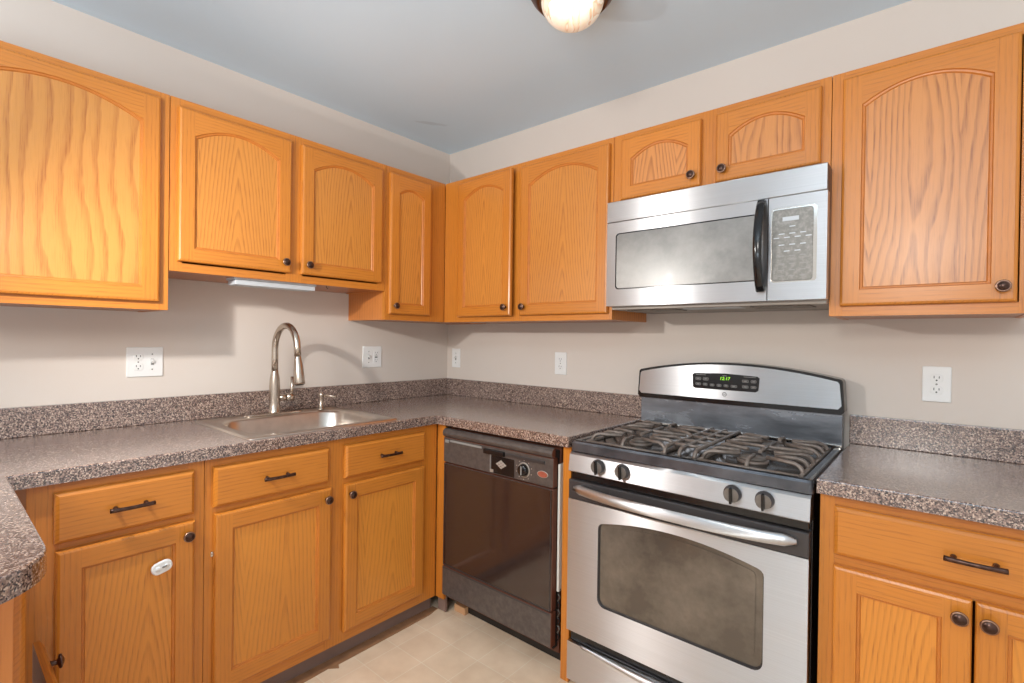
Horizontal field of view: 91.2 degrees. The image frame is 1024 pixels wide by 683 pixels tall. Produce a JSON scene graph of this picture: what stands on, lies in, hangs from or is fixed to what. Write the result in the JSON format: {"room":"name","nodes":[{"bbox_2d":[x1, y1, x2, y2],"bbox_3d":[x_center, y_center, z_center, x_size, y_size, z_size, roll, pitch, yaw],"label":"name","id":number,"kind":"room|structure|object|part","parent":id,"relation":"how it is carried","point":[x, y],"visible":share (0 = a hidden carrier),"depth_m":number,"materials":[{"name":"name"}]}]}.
{"room":"kitchen","nodes":[
{"label":"kitchen","id":0,"kind":"room"},
{"bbox_2d":[0,0,449,539],"bbox_3d":[-1.624,0.021,1.868,0.120,2.436,3.600,1,0,40],"label":"wall","id":1,"kind":"structure","parent":0,"point":[214,337],"depth_m":2.13,"materials":[{"name":"beige paint"}]},
{"bbox_2d":[0,40,169,311],"bbox_3d":[-1.502,-0.490,1.624,0.367,0.754,0.596,1,0,40],"label":"upper cabinet","id":2,"kind":"object","parent":1,"relation":"attached to","point":[84,152],"visible":1,"depth_m":1.57,"materials":[{"name":"brown wood"}]},
{"bbox_2d":[126,347,162,376],"bbox_3d":[-1.442,0.081,1.975,0.019,0.117,0.120,1,0,40],"label":"outlet plate","id":3,"kind":"object","parent":1,"relation":"attached to","point":[140,361],"visible":1,"depth_m":1.98,"materials":[{"name":"white plastic"}]},
{"bbox_2d":[133,354,142,370],"bbox_3d":[-1.459,0.080,1.960,0.002,0.066,0.033,1,0,40],"label":"receptacle","id":4,"kind":"object","parent":3,"relation":"attached to","point":[137,358],"depth_m":1.96,"materials":[{"name":"white plastic"}]},
{"bbox_2d":[168,96,385,293],"bbox_3d":[-1.014,-0.557,2.194,0.367,0.614,0.899,1,0,40],"label":"upper cabinet","id":5,"kind":"object","parent":1,"relation":"attached to","point":[248,199],"visible":0.99,"depth_m":2.02,"materials":[{"name":"brown wood"}]},
{"bbox_3d":[-1.048,-0.558,1.927,0.019,0.546,0.406,1,0,40],"label":"door","id":6,"kind":"part","parent":5,"relation":"part of","materials":[{"name":"brown wood"}]},
{"bbox_2d":[226,277,316,291],"bbox_3d":[-1.002,-0.241,2.107,0.083,0.036,0.340,1,0,40],"label":"light","id":7,"kind":"object","parent":5,"relation":"attached to","point":[232,281],"visible":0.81,"depth_m":2.07,"materials":[{"name":"white plastic"}]},
{"bbox_3d":[-0.920,-0.324,2.047,0.027,0.032,0.032,1,0,40],"label":"knob","id":8,"kind":"part","parent":5,"relation":"part of","materials":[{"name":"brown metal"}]},
{"bbox_3d":[-0.855,-0.324,2.123,0.027,0.032,0.032,1,0,40],"label":"knob","id":9,"kind":"part","parent":5,"relation":"part of","materials":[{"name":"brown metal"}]},
{"bbox_3d":[-0.757,-0.556,2.268,0.019,0.546,0.402,1,0,40],"label":"door","id":10,"kind":"part","parent":5,"relation":"part of","materials":[{"name":"brown wood"}]},
{"bbox_2d":[0,378,640,438],"bbox_3d":[-0.760,0.286,1.746,1.359,0.102,2.659,1,0,40],"label":"backsplash","id":11,"kind":"structure","parent":1,"relation":"attached to","point":[15,422],"depth_m":2.30,"materials":[{"name":"stone"}]},
{"bbox_2d":[362,346,380,367],"bbox_3d":[-0.767,0.085,2.767,0.019,0.117,0.120,1,0,40],"label":"switch plate","id":12,"kind":"object","parent":1,"relation":"attached to","point":[371,355],"visible":1,"depth_m":2.76,"materials":[{"name":"white plastic"}]},
{"bbox_2d":[373,351,378,362],"bbox_3d":[-0.754,0.085,2.786,0.003,0.066,0.033,1,0,40],"label":"receptacle","id":13,"kind":"object","parent":12,"relation":"attached to","point":[375,353],"depth_m":2.78,"materials":[{"name":"white plastic"}]},
{"bbox_2d":[348,165,469,324],"bbox_3d":[-0.493,-0.484,2.806,0.367,0.754,0.706,1,0,40],"label":"upper cabinet","id":14,"kind":"object","parent":1,"relation":"attached to","point":[415,205],"visible":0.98,"depth_m":2.57,"materials":[{"name":"brown wood"}]},
{"bbox_3d":[-0.567,-0.176,2.464,0.027,0.032,0.032,1,0,40],"label":"knob","id":15,"kind":"part","parent":14,"relation":"part of","materials":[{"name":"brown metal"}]},
{"bbox_3d":[-0.515,-0.482,2.554,0.019,0.692,0.258,1,0,40],"label":"door","id":16,"kind":"part","parent":14,"relation":"part of","materials":[{"name":"brown wood"}]},
{"bbox_3d":[-0.501,-0.483,2.602,0.019,0.754,0.385,1,0,40],"label":"frame","id":17,"kind":"part","parent":14,"relation":"part of","materials":[{"name":"brown wood"}]},
{"bbox_2d":[292,540,574,682],"bbox_3d":[-0.195,1.315,0.721,3.820,0.100,3.720,1,0,40],"label":"floor","id":18,"kind":"structure","parent":0,"point":[451,646],"depth_m":1.99,"materials":[{"name":"beige tile"}]},
{"bbox_2d":[0,592,64,682],"bbox_3d":[-1.217,0.812,0.853,0.520,0.872,0.721,1,0,40],"label":"base cabinet","id":19,"kind":"object","parent":18,"relation":"on","point":[12,612],"visible":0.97,"depth_m":0.90,"materials":[{"name":"brown wood"}]},
{"bbox_3d":[-1.054,0.546,1.045,0.440,0.260,0.019,1,0,40],"label":"drawer","id":20,"kind":"part","parent":19,"relation":"part of","materials":[{"name":"brown wood"}]},
{"bbox_3d":[-1.012,0.939,1.104,0.440,0.385,0.019,1,0,40],"label":"drawer","id":21,"kind":"part","parent":19,"relation":"part of","materials":[{"name":"brown wood"}]},
{"bbox_3d":[-1.086,0.765,1.198,0.032,0.032,0.027,1,0,40],"label":"knob","id":22,"kind":"part","parent":19,"relation":"part of","materials":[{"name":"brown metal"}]},
{"bbox_2d":[15,461,203,682],"bbox_3d":[-1.330,0.806,1.625,0.664,0.872,0.409,1,0,40],"label":"base cabinet","id":23,"kind":"object","parent":18,"relation":"on","point":[98,603],"visible":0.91,"depth_m":1.43,"materials":[{"name":"brown wood"}]},
{"bbox_3d":[-1.098,0.468,1.443,0.019,0.136,0.327,1,0,40],"label":"drawer","id":24,"kind":"part","parent":23,"relation":"part of","materials":[{"name":"brown wood"}]},
{"bbox_3d":[-1.101,0.846,1.447,0.019,0.580,0.324,1,0,40],"label":"door","id":25,"kind":"part","parent":23,"relation":"part of","materials":[{"name":"brown wood"}]},
{"bbox_3d":[-1.078,0.469,1.426,0.032,0.013,0.107,1,0,40],"label":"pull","id":26,"kind":"part","parent":23,"relation":"part of","materials":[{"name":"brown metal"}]},
{"bbox_2d":[151,559,172,575],"bbox_3d":[-1.039,0.671,1.490,0.010,0.041,0.054,1,0,40],"label":"child lock","id":27,"kind":"object","parent":23,"relation":"attached to","point":[164,565],"visible":1,"depth_m":1.49,"materials":[{"name":"white plastic"}]},
{"bbox_3d":[-0.990,0.597,1.537,0.027,0.032,0.032,1,0,40],"label":"knob","id":28,"kind":"part","parent":23,"relation":"part of","materials":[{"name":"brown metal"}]},
{"bbox_2d":[202,424,436,682],"bbox_3d":[-0.882,0.809,2.151,0.664,0.872,0.969,1,0,40],"label":"base cabinet","id":29,"kind":"object","parent":18,"relation":"on","point":[313,552],"visible":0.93,"depth_m":1.87,"materials":[{"name":"brown wood"}]},
{"bbox_3d":[-0.827,0.469,1.760,0.019,0.130,0.400,1,0,40],"label":"drawer","id":30,"kind":"part","parent":29,"relation":"part of","materials":[{"name":"brown wood"}]},
{"bbox_3d":[-0.828,0.847,1.768,0.019,0.582,0.406,1,0,40],"label":"door","id":31,"kind":"part","parent":29,"relation":"part of","materials":[{"name":"brown wood"}]},
{"bbox_3d":[-0.808,0.469,1.744,0.032,0.013,0.107,1,0,40],"label":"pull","id":32,"kind":"part","parent":29,"relation":"part of","materials":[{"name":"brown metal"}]},
{"bbox_2d":[0,378,640,604],"bbox_3d":[-0.754,0.305,1.742,1.374,0.140,2.659,1,0,40],"label":"countertop","id":33,"kind":"structure","parent":29,"relation":"on","point":[42,445],"depth_m":1.90,"materials":[{"name":"stone"}]},
{"bbox_2d":[244,322,304,416],"bbox_3d":[-0.979,0.122,2.178,0.278,0.410,0.256,1,0,40],"label":"faucet","id":34,"kind":"object","parent":33,"relation":"on","point":[298,379],"visible":1,"depth_m":2.23,"materials":[{"name":"silver metal"}]},
{"bbox_3d":[-1.066,0.322,2.252,0.052,0.007,0.256,1,0,40],"label":"deck plate","id":35,"kind":"part","parent":34,"relation":"part of","materials":[{"name":"silver metal"}]},
{"bbox_3d":[-0.982,0.024,2.181,0.239,0.213,0.028,1,0,40],"label":"spout","id":36,"kind":"part","parent":34,"relation":"part of","materials":[{"name":"silver metal"}]},
{"bbox_3d":[-1.029,0.215,2.288,0.065,0.110,0.033,0,0,-44],"label":"handle","id":37,"kind":"part","parent":34,"relation":"part of","materials":[{"name":"silver metal"}]},
{"bbox_2d":[195,406,397,439],"bbox_3d":[-0.895,0.416,2.112,0.540,0.178,0.624,1,0,40],"label":"sink","id":38,"kind":"object","parent":33,"relation":"in","point":[313,419],"visible":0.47,"depth_m":2.20,"materials":[{"name":"silver metal"}]},
{"bbox_2d":[318,392,336,409],"bbox_3d":[-0.889,0.285,2.414,0.091,0.084,0.032,1,0,0],"label":"soap dispenser","id":39,"kind":"object","parent":38,"relation":"on","point":[321,394],"visible":1,"depth_m":2.41,"materials":[{"name":"silver metal"}]},
{"bbox_3d":[-0.690,0.597,1.889,0.027,0.032,0.032,1,0,40],"label":"knob","id":40,"kind":"part","parent":29,"relation":"part of","materials":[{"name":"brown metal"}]},
{"bbox_3d":[-0.624,0.600,1.966,0.027,0.032,0.032,1,0,40],"label":"knob","id":41,"kind":"part","parent":29,"relation":"part of","materials":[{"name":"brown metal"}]},
{"bbox_3d":[-0.531,0.850,2.116,0.019,0.580,0.396,1,0,40],"label":"door","id":42,"kind":"part","parent":29,"relation":"part of","materials":[{"name":"brown wood"}]},
{"bbox_3d":[-0.525,0.471,2.115,0.019,0.130,0.400,1,0,40],"label":"drawer","id":43,"kind":"part","parent":29,"relation":"part of","materials":[{"name":"brown wood"}]},
{"bbox_3d":[-0.505,0.471,2.098,0.032,0.013,0.107,1,0,40],"label":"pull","id":44,"kind":"part","parent":29,"relation":"part of","materials":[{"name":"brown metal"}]},
{"bbox_2d":[285,606,437,682],"bbox_3d":[-0.794,1.249,1.823,0.073,0.002,1.380,1,0,40],"label":"trim","id":45,"kind":"structure","parent":18,"relation":"on","point":[333,663],"depth_m":2.04,"materials":[{"name":"brown wood"}]},
{"bbox_2d":[436,424,447,611],"bbox_3d":[-0.324,0.815,2.332,0.055,0.872,0.024,1,0,40],"label":"strip","id":46,"kind":"object","parent":18,"relation":"on","point":[442,599],"visible":0.55,"depth_m":2.32,"materials":[{"name":"brown wood"}]},
{"bbox_2d":[454,602,467,614],"bbox_3d":[-0.235,1.237,2.326,0.070,0.033,0.022,1,0,40],"label":"wood shim","id":47,"kind":"object","parent":18,"relation":"on","point":[458,607],"visible":0.83,"depth_m":2.31,"materials":[{"name":"brown wood"}]},
{"bbox_2d":[442,427,563,660],"bbox_3d":[0.114,0.828,2.294,0.626,0.861,0.626,1,0,40],"label":"dishwasher","id":48,"kind":"object","parent":18,"relation":"on","point":[503,515],"visible":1,"depth_m":2.03,"materials":[{"name":"metal"}]},
{"bbox_3d":[-0.091,0.455,2.077,0.555,0.023,0.012,1,0,40],"label":"latch handle","id":49,"kind":"part","parent":48,"relation":"part of","materials":[{"name":"black plastic"}]},
{"bbox_3d":[-0.082,0.781,2.075,0.596,0.459,0.001,1,0,40],"label":"door trim","id":50,"kind":"part","parent":48,"relation":"part of","materials":[{"name":"grey metal"}]},
{"bbox_3d":[-0.077,1.081,2.084,0.608,0.131,0.030,1,0,40],"label":"access panel","id":51,"kind":"part","parent":48,"relation":"part of","materials":[{"name":"plastic"}]},
{"bbox_3d":[-0.072,0.780,2.084,0.608,0.460,0.026,1,0,40],"label":"door","id":52,"kind":"part","parent":48,"relation":"part of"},
{"bbox_3d":[-0.069,0.490,2.083,0.610,0.112,0.026,1,0,40],"label":"control panel","id":53,"kind":"part","parent":48,"relation":"part of","materials":[{"name":"plastic"}]},
{"bbox_3d":[0.041,0.504,1.960,0.060,0.060,0.020,1,0,40],"label":"timer knob","id":54,"kind":"part","parent":48,"relation":"part of","materials":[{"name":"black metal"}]},
{"bbox_2d":[560,447,571,681],"bbox_3d":[0.393,0.827,2.093,0.035,0.874,0.594,1,0,40],"label":"end panel","id":55,"kind":"object","parent":18,"relation":"on","point":[565,633],"visible":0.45,"depth_m":1.87,"materials":[{"name":"brown wood"}]},
{"bbox_2d":[566,362,846,682],"bbox_3d":[0.676,0.676,1.790,0.778,1.186,0.677,1,0,40],"label":"gas range","id":56,"kind":"object","parent":18,"relation":"on","point":[694,523],"visible":0.98,"depth_m":1.60,"materials":[{"name":"silver metal"}]},
{"bbox_3d":[0.291,0.433,1.724,0.050,0.050,0.027,1,6,40],"label":"knob","id":57,"kind":"part","parent":56,"relation":"part of","materials":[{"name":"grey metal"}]},
{"bbox_3d":[0.361,0.434,1.665,0.050,0.050,0.027,1,6,40],"label":"knob","id":58,"kind":"part","parent":56,"relation":"part of","materials":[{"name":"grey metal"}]},
{"bbox_3d":[0.498,1.135,1.586,0.758,0.179,0.034,1,0,40],"label":"storage drawer","id":59,"kind":"part","parent":56,"relation":"part of","materials":[{"name":"silver metal"}]},
{"bbox_3d":[0.468,0.371,1.823,0.124,0.016,0.124,1,0,40],"label":"burner","id":60,"kind":"part","parent":56,"relation":"part of","materials":[{"name":"metal"}]},
{"bbox_3d":[0.479,0.529,1.549,0.706,0.038,0.054,1,0,40],"label":"handle","id":61,"kind":"part","parent":56,"relation":"part of","materials":[{"name":"silver metal"}]},
{"bbox_3d":[0.501,0.806,1.582,0.758,0.474,0.040,1,0,40],"label":"oven door","id":62,"kind":"part","parent":56,"relation":"part of","materials":[{"name":"silver metal"}]},
{"bbox_3d":[0.511,0.438,1.586,0.760,0.070,0.055,1,0,40],"label":"control panel","id":63,"kind":"part","parent":56,"relation":"part of","materials":[{"name":"silver metal"}]},
{"bbox_2d":[572,425,842,493],"bbox_3d":[0.685,0.383,1.788,0.766,0.038,0.553,1,0,40],"label":"cooktop","id":64,"kind":"object","parent":56,"relation":"in","point":[759,473],"depth_m":1.61,"materials":[{"name":"black metal"}]},
{"bbox_3d":[0.847,0.160,1.999,0.258,0.066,0.002,1,0,40],"label":"display panel","id":65,"kind":"part","parent":56,"relation":"part of","materials":[{"name":"black plastic"}]},
{"bbox_3d":[0.628,0.439,1.437,0.050,0.050,0.027,1,6,40],"label":"knob","id":66,"kind":"part","parent":56,"relation":"part of","materials":[{"name":"grey metal"}]},
{"bbox_3d":[0.880,0.309,2.018,0.762,0.155,0.064,1,0,40],"label":"splash panel","id":67,"kind":"part","parent":56,"relation":"part of","materials":[{"name":"silver metal"}]},
{"bbox_3d":[0.757,0.376,1.577,0.139,0.016,0.139,1,0,40],"label":"burner","id":68,"kind":"part","parent":56,"relation":"part of","materials":[{"name":"metal"}]},
{"bbox_3d":[0.692,0.440,1.382,0.050,0.050,0.027,1,6,40],"label":"knob","id":69,"kind":"part","parent":56,"relation":"part of","materials":[{"name":"grey metal"}]},
{"bbox_2d":[817,494,1023,682],"bbox_3d":[1.229,0.842,1.358,0.606,0.872,0.664,1,0,40],"label":"base cabinet","id":70,"kind":"object","parent":18,"relation":"on","point":[906,596],"visible":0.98,"depth_m":1.20,"materials":[{"name":"brown wood"}]},
{"bbox_3d":[0.938,0.874,1.226,0.268,0.582,0.019,1,0,40],"label":"door","id":71,"kind":"part","parent":70,"relation":"part of","materials":[{"name":"brown wood"}]},
{"bbox_2d":[817,414,1023,529],"bbox_3d":[1.260,0.335,1.353,0.654,0.140,0.636,1,0,40],"label":"countertop","id":72,"kind":"structure","parent":70,"relation":"on","point":[974,473],"depth_m":1.43,"materials":[{"name":"stone"}]},
{"bbox_3d":[1.046,0.494,1.136,0.539,0.126,0.019,1,0,40],"label":"drawer","id":73,"kind":"part","parent":70,"relation":"part of","materials":[{"name":"brown wood"}]},
{"bbox_3d":[1.011,0.625,1.134,0.032,0.032,0.027,1,0,40],"label":"knob","id":74,"kind":"part","parent":70,"relation":"part of","materials":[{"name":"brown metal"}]},
{"bbox_3d":[1.029,0.494,1.116,0.107,0.013,0.032,1,0,40],"label":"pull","id":75,"kind":"part","parent":70,"relation":"part of","materials":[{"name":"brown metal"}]},
{"bbox_3d":[1.049,0.625,1.102,0.032,0.032,0.027,1,0,40],"label":"knob","id":76,"kind":"part","parent":70,"relation":"part of","materials":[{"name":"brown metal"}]},
{"bbox_3d":[1.145,0.878,1.049,0.266,0.582,0.019,1,0,40],"label":"door","id":77,"kind":"part","parent":70,"relation":"part of","materials":[{"name":"brown wood"}]},
{"bbox_2d":[52,0,910,153],"bbox_3d":[-0.161,-1.220,0.706,3.820,0.100,3.720,1,0,40],"label":"ceiling","id":78,"kind":"structure","parent":0,"point":[446,76],"depth_m":2.00,"materials":[{"name":"paint"}]},
{"bbox_2d":[531,0,611,32],"bbox_3d":[0.197,-1.097,1.633,0.284,0.148,0.284,1,0,40],"label":"ceiling light","id":79,"kind":"object","parent":78,"relation":"attached to","point":[567,16],"visible":1,"depth_m":1.60,"materials":[{"name":"white glass"}]},
{"bbox_2d":[447,0,1023,448],"bbox_3d":[0.990,0.055,2.083,3.820,2.436,0.120,1,0,40],"label":"wall","id":80,"kind":"structure","parent":0,"point":[880,362],"depth_m":1.94,"materials":[{"name":"beige paint"}]},
{"bbox_2d":[452,349,460,367],"bbox_3d":[-0.354,0.103,3.137,0.072,0.117,0.019,1,0,40],"label":"switch plate","id":81,"kind":"object","parent":80,"relation":"attached to","point":[455,352],"visible":1,"depth_m":3.14,"materials":[{"name":"white plastic"}]},
{"bbox_2d":[444,137,645,323],"bbox_3d":[0.108,-0.474,2.503,1.031,0.754,0.387,1,0,40],"label":"upper cabinet","id":82,"kind":"object","parent":80,"relation":"attached to","point":[526,242],"visible":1,"depth_m":2.33,"materials":[{"name":"brown wood"}]},
{"bbox_3d":[-0.143,-0.477,2.523,0.390,0.702,0.019,1,0,44],"label":"door","id":83,"kind":"part","parent":82,"relation":"part of","materials":[{"name":"brown wood"}]},
{"bbox_3d":[-0.042,-0.164,2.393,0.032,0.032,0.027,1,0,44],"label":"knob","id":84,"kind":"part","parent":82,"relation":"part of","materials":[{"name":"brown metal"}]},
{"bbox_3d":[0.043,-0.163,2.346,0.032,0.032,0.027,1,0,40],"label":"knob","id":85,"kind":"part","parent":82,"relation":"part of","materials":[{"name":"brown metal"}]},
{"bbox_3d":[0.221,-0.471,2.227,0.472,0.702,0.019,1,0,40],"label":"door","id":86,"kind":"part","parent":82,"relation":"part of","materials":[{"name":"brown wood"}]},
{"bbox_2d":[555,352,566,374],"bbox_3d":[0.254,0.114,2.626,0.074,0.117,0.008,1,0,40],"label":"outlet plate","id":87,"kind":"object","parent":80,"relation":"attached to","point":[560,357],"visible":1,"depth_m":2.62,"materials":[{"name":"white plastic"}]},
{"bbox_2d":[558,357,562,369],"bbox_3d":[0.252,0.114,2.623,0.033,0.066,0.002,1,0,40],"label":"receptacle","id":88,"kind":"object","parent":87,"relation":"attached to","point":[560,359],"depth_m":2.62,"materials":[{"name":"white plastic"}]},
{"bbox_2d":[614,76,832,201],"bbox_3d":[0.801,-0.693,1.926,0.763,0.290,0.367,1,0,40],"label":"upper cabinet","id":89,"kind":"object","parent":80,"relation":"attached to","point":[790,128],"visible":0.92,"depth_m":1.76,"materials":[{"name":"brown wood"}]},
{"bbox_3d":[0.567,-0.692,1.933,0.322,0.244,0.019,1,0,40],"label":"door","id":90,"kind":"part","parent":89,"relation":"part of","materials":[{"name":"brown wood"}]},
{"bbox_3d":[0.652,-0.608,1.830,0.032,0.032,0.027,1,0,40],"label":"knob","id":91,"kind":"part","parent":89,"relation":"part of","materials":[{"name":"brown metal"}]},
{"bbox_2d":[606,162,831,313],"bbox_3d":[0.775,-0.333,1.887,0.752,0.428,0.456,1,0,40],"label":"microwave","id":92,"kind":"object","parent":89,"relation":"attached to","point":[762,242],"visible":0.98,"depth_m":1.71,"materials":[{"name":"silver metal"}]},
{"bbox_3d":[0.613,-0.300,1.825,0.586,0.328,0.035,1,0,40],"label":"door","id":93,"kind":"part","parent":92,"relation":"part of","materials":[{"name":"silver metal"}]},
{"bbox_3d":[0.792,-0.309,1.611,0.026,0.298,0.058,1,0,40],"label":"handle","id":94,"kind":"part","parent":92,"relation":"part of","materials":[{"name":"black plastic"}]},
{"bbox_3d":[0.900,-0.295,1.580,0.162,0.328,0.035,1,0,40],"label":"control panel","id":95,"kind":"part","parent":92,"relation":"part of","materials":[{"name":"silver metal"}]},
{"bbox_3d":[0.735,-0.606,1.759,0.032,0.032,0.027,1,0,40],"label":"knob","id":96,"kind":"part","parent":89,"relation":"part of","materials":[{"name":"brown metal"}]},
{"bbox_3d":[0.853,-0.686,1.689,0.325,0.244,0.019,1,0,40],"label":"door","id":97,"kind":"part","parent":89,"relation":"part of","materials":[{"name":"brown wood"}]},
{"bbox_2d":[829,22,1023,319],"bbox_3d":[1.263,-0.452,1.531,0.456,0.754,0.367,1,0,40],"label":"upper cabinet","id":98,"kind":"object","parent":80,"relation":"attached to","point":[927,163],"visible":1,"depth_m":1.41,"materials":[{"name":"brown wood"}]},
{"bbox_3d":[1.271,-0.144,1.299,0.032,0.032,0.027,1,0,40],"label":"knob","id":99,"kind":"part","parent":98,"relation":"part of","materials":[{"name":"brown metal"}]},
{"bbox_2d":[849,414,1023,463],"bbox_3d":[1.460,0.317,1.587,0.654,0.102,0.020,1,0,40],"label":"backsplash","id":100,"kind":"structure","parent":80,"relation":"attached to","point":[970,441],"depth_m":1.63,"materials":[{"name":"stone"}]},
{"bbox_2d":[922,366,951,402],"bbox_3d":[1.397,0.141,1.651,0.074,0.117,0.008,1,0,40],"label":"outlet plate","id":101,"kind":"object","parent":80,"relation":"attached to","point":[936,381],"visible":1,"depth_m":1.65,"materials":[{"name":"white plastic"}]},
{"bbox_2d":[930,374,942,394],"bbox_3d":[1.395,0.141,1.649,0.033,0.066,0.002,1,0,40],"label":"receptacle","id":102,"kind":"object","parent":101,"relation":"attached to","point":[936,380],"depth_m":1.65,"materials":[{"name":"white plastic"}]}
]}

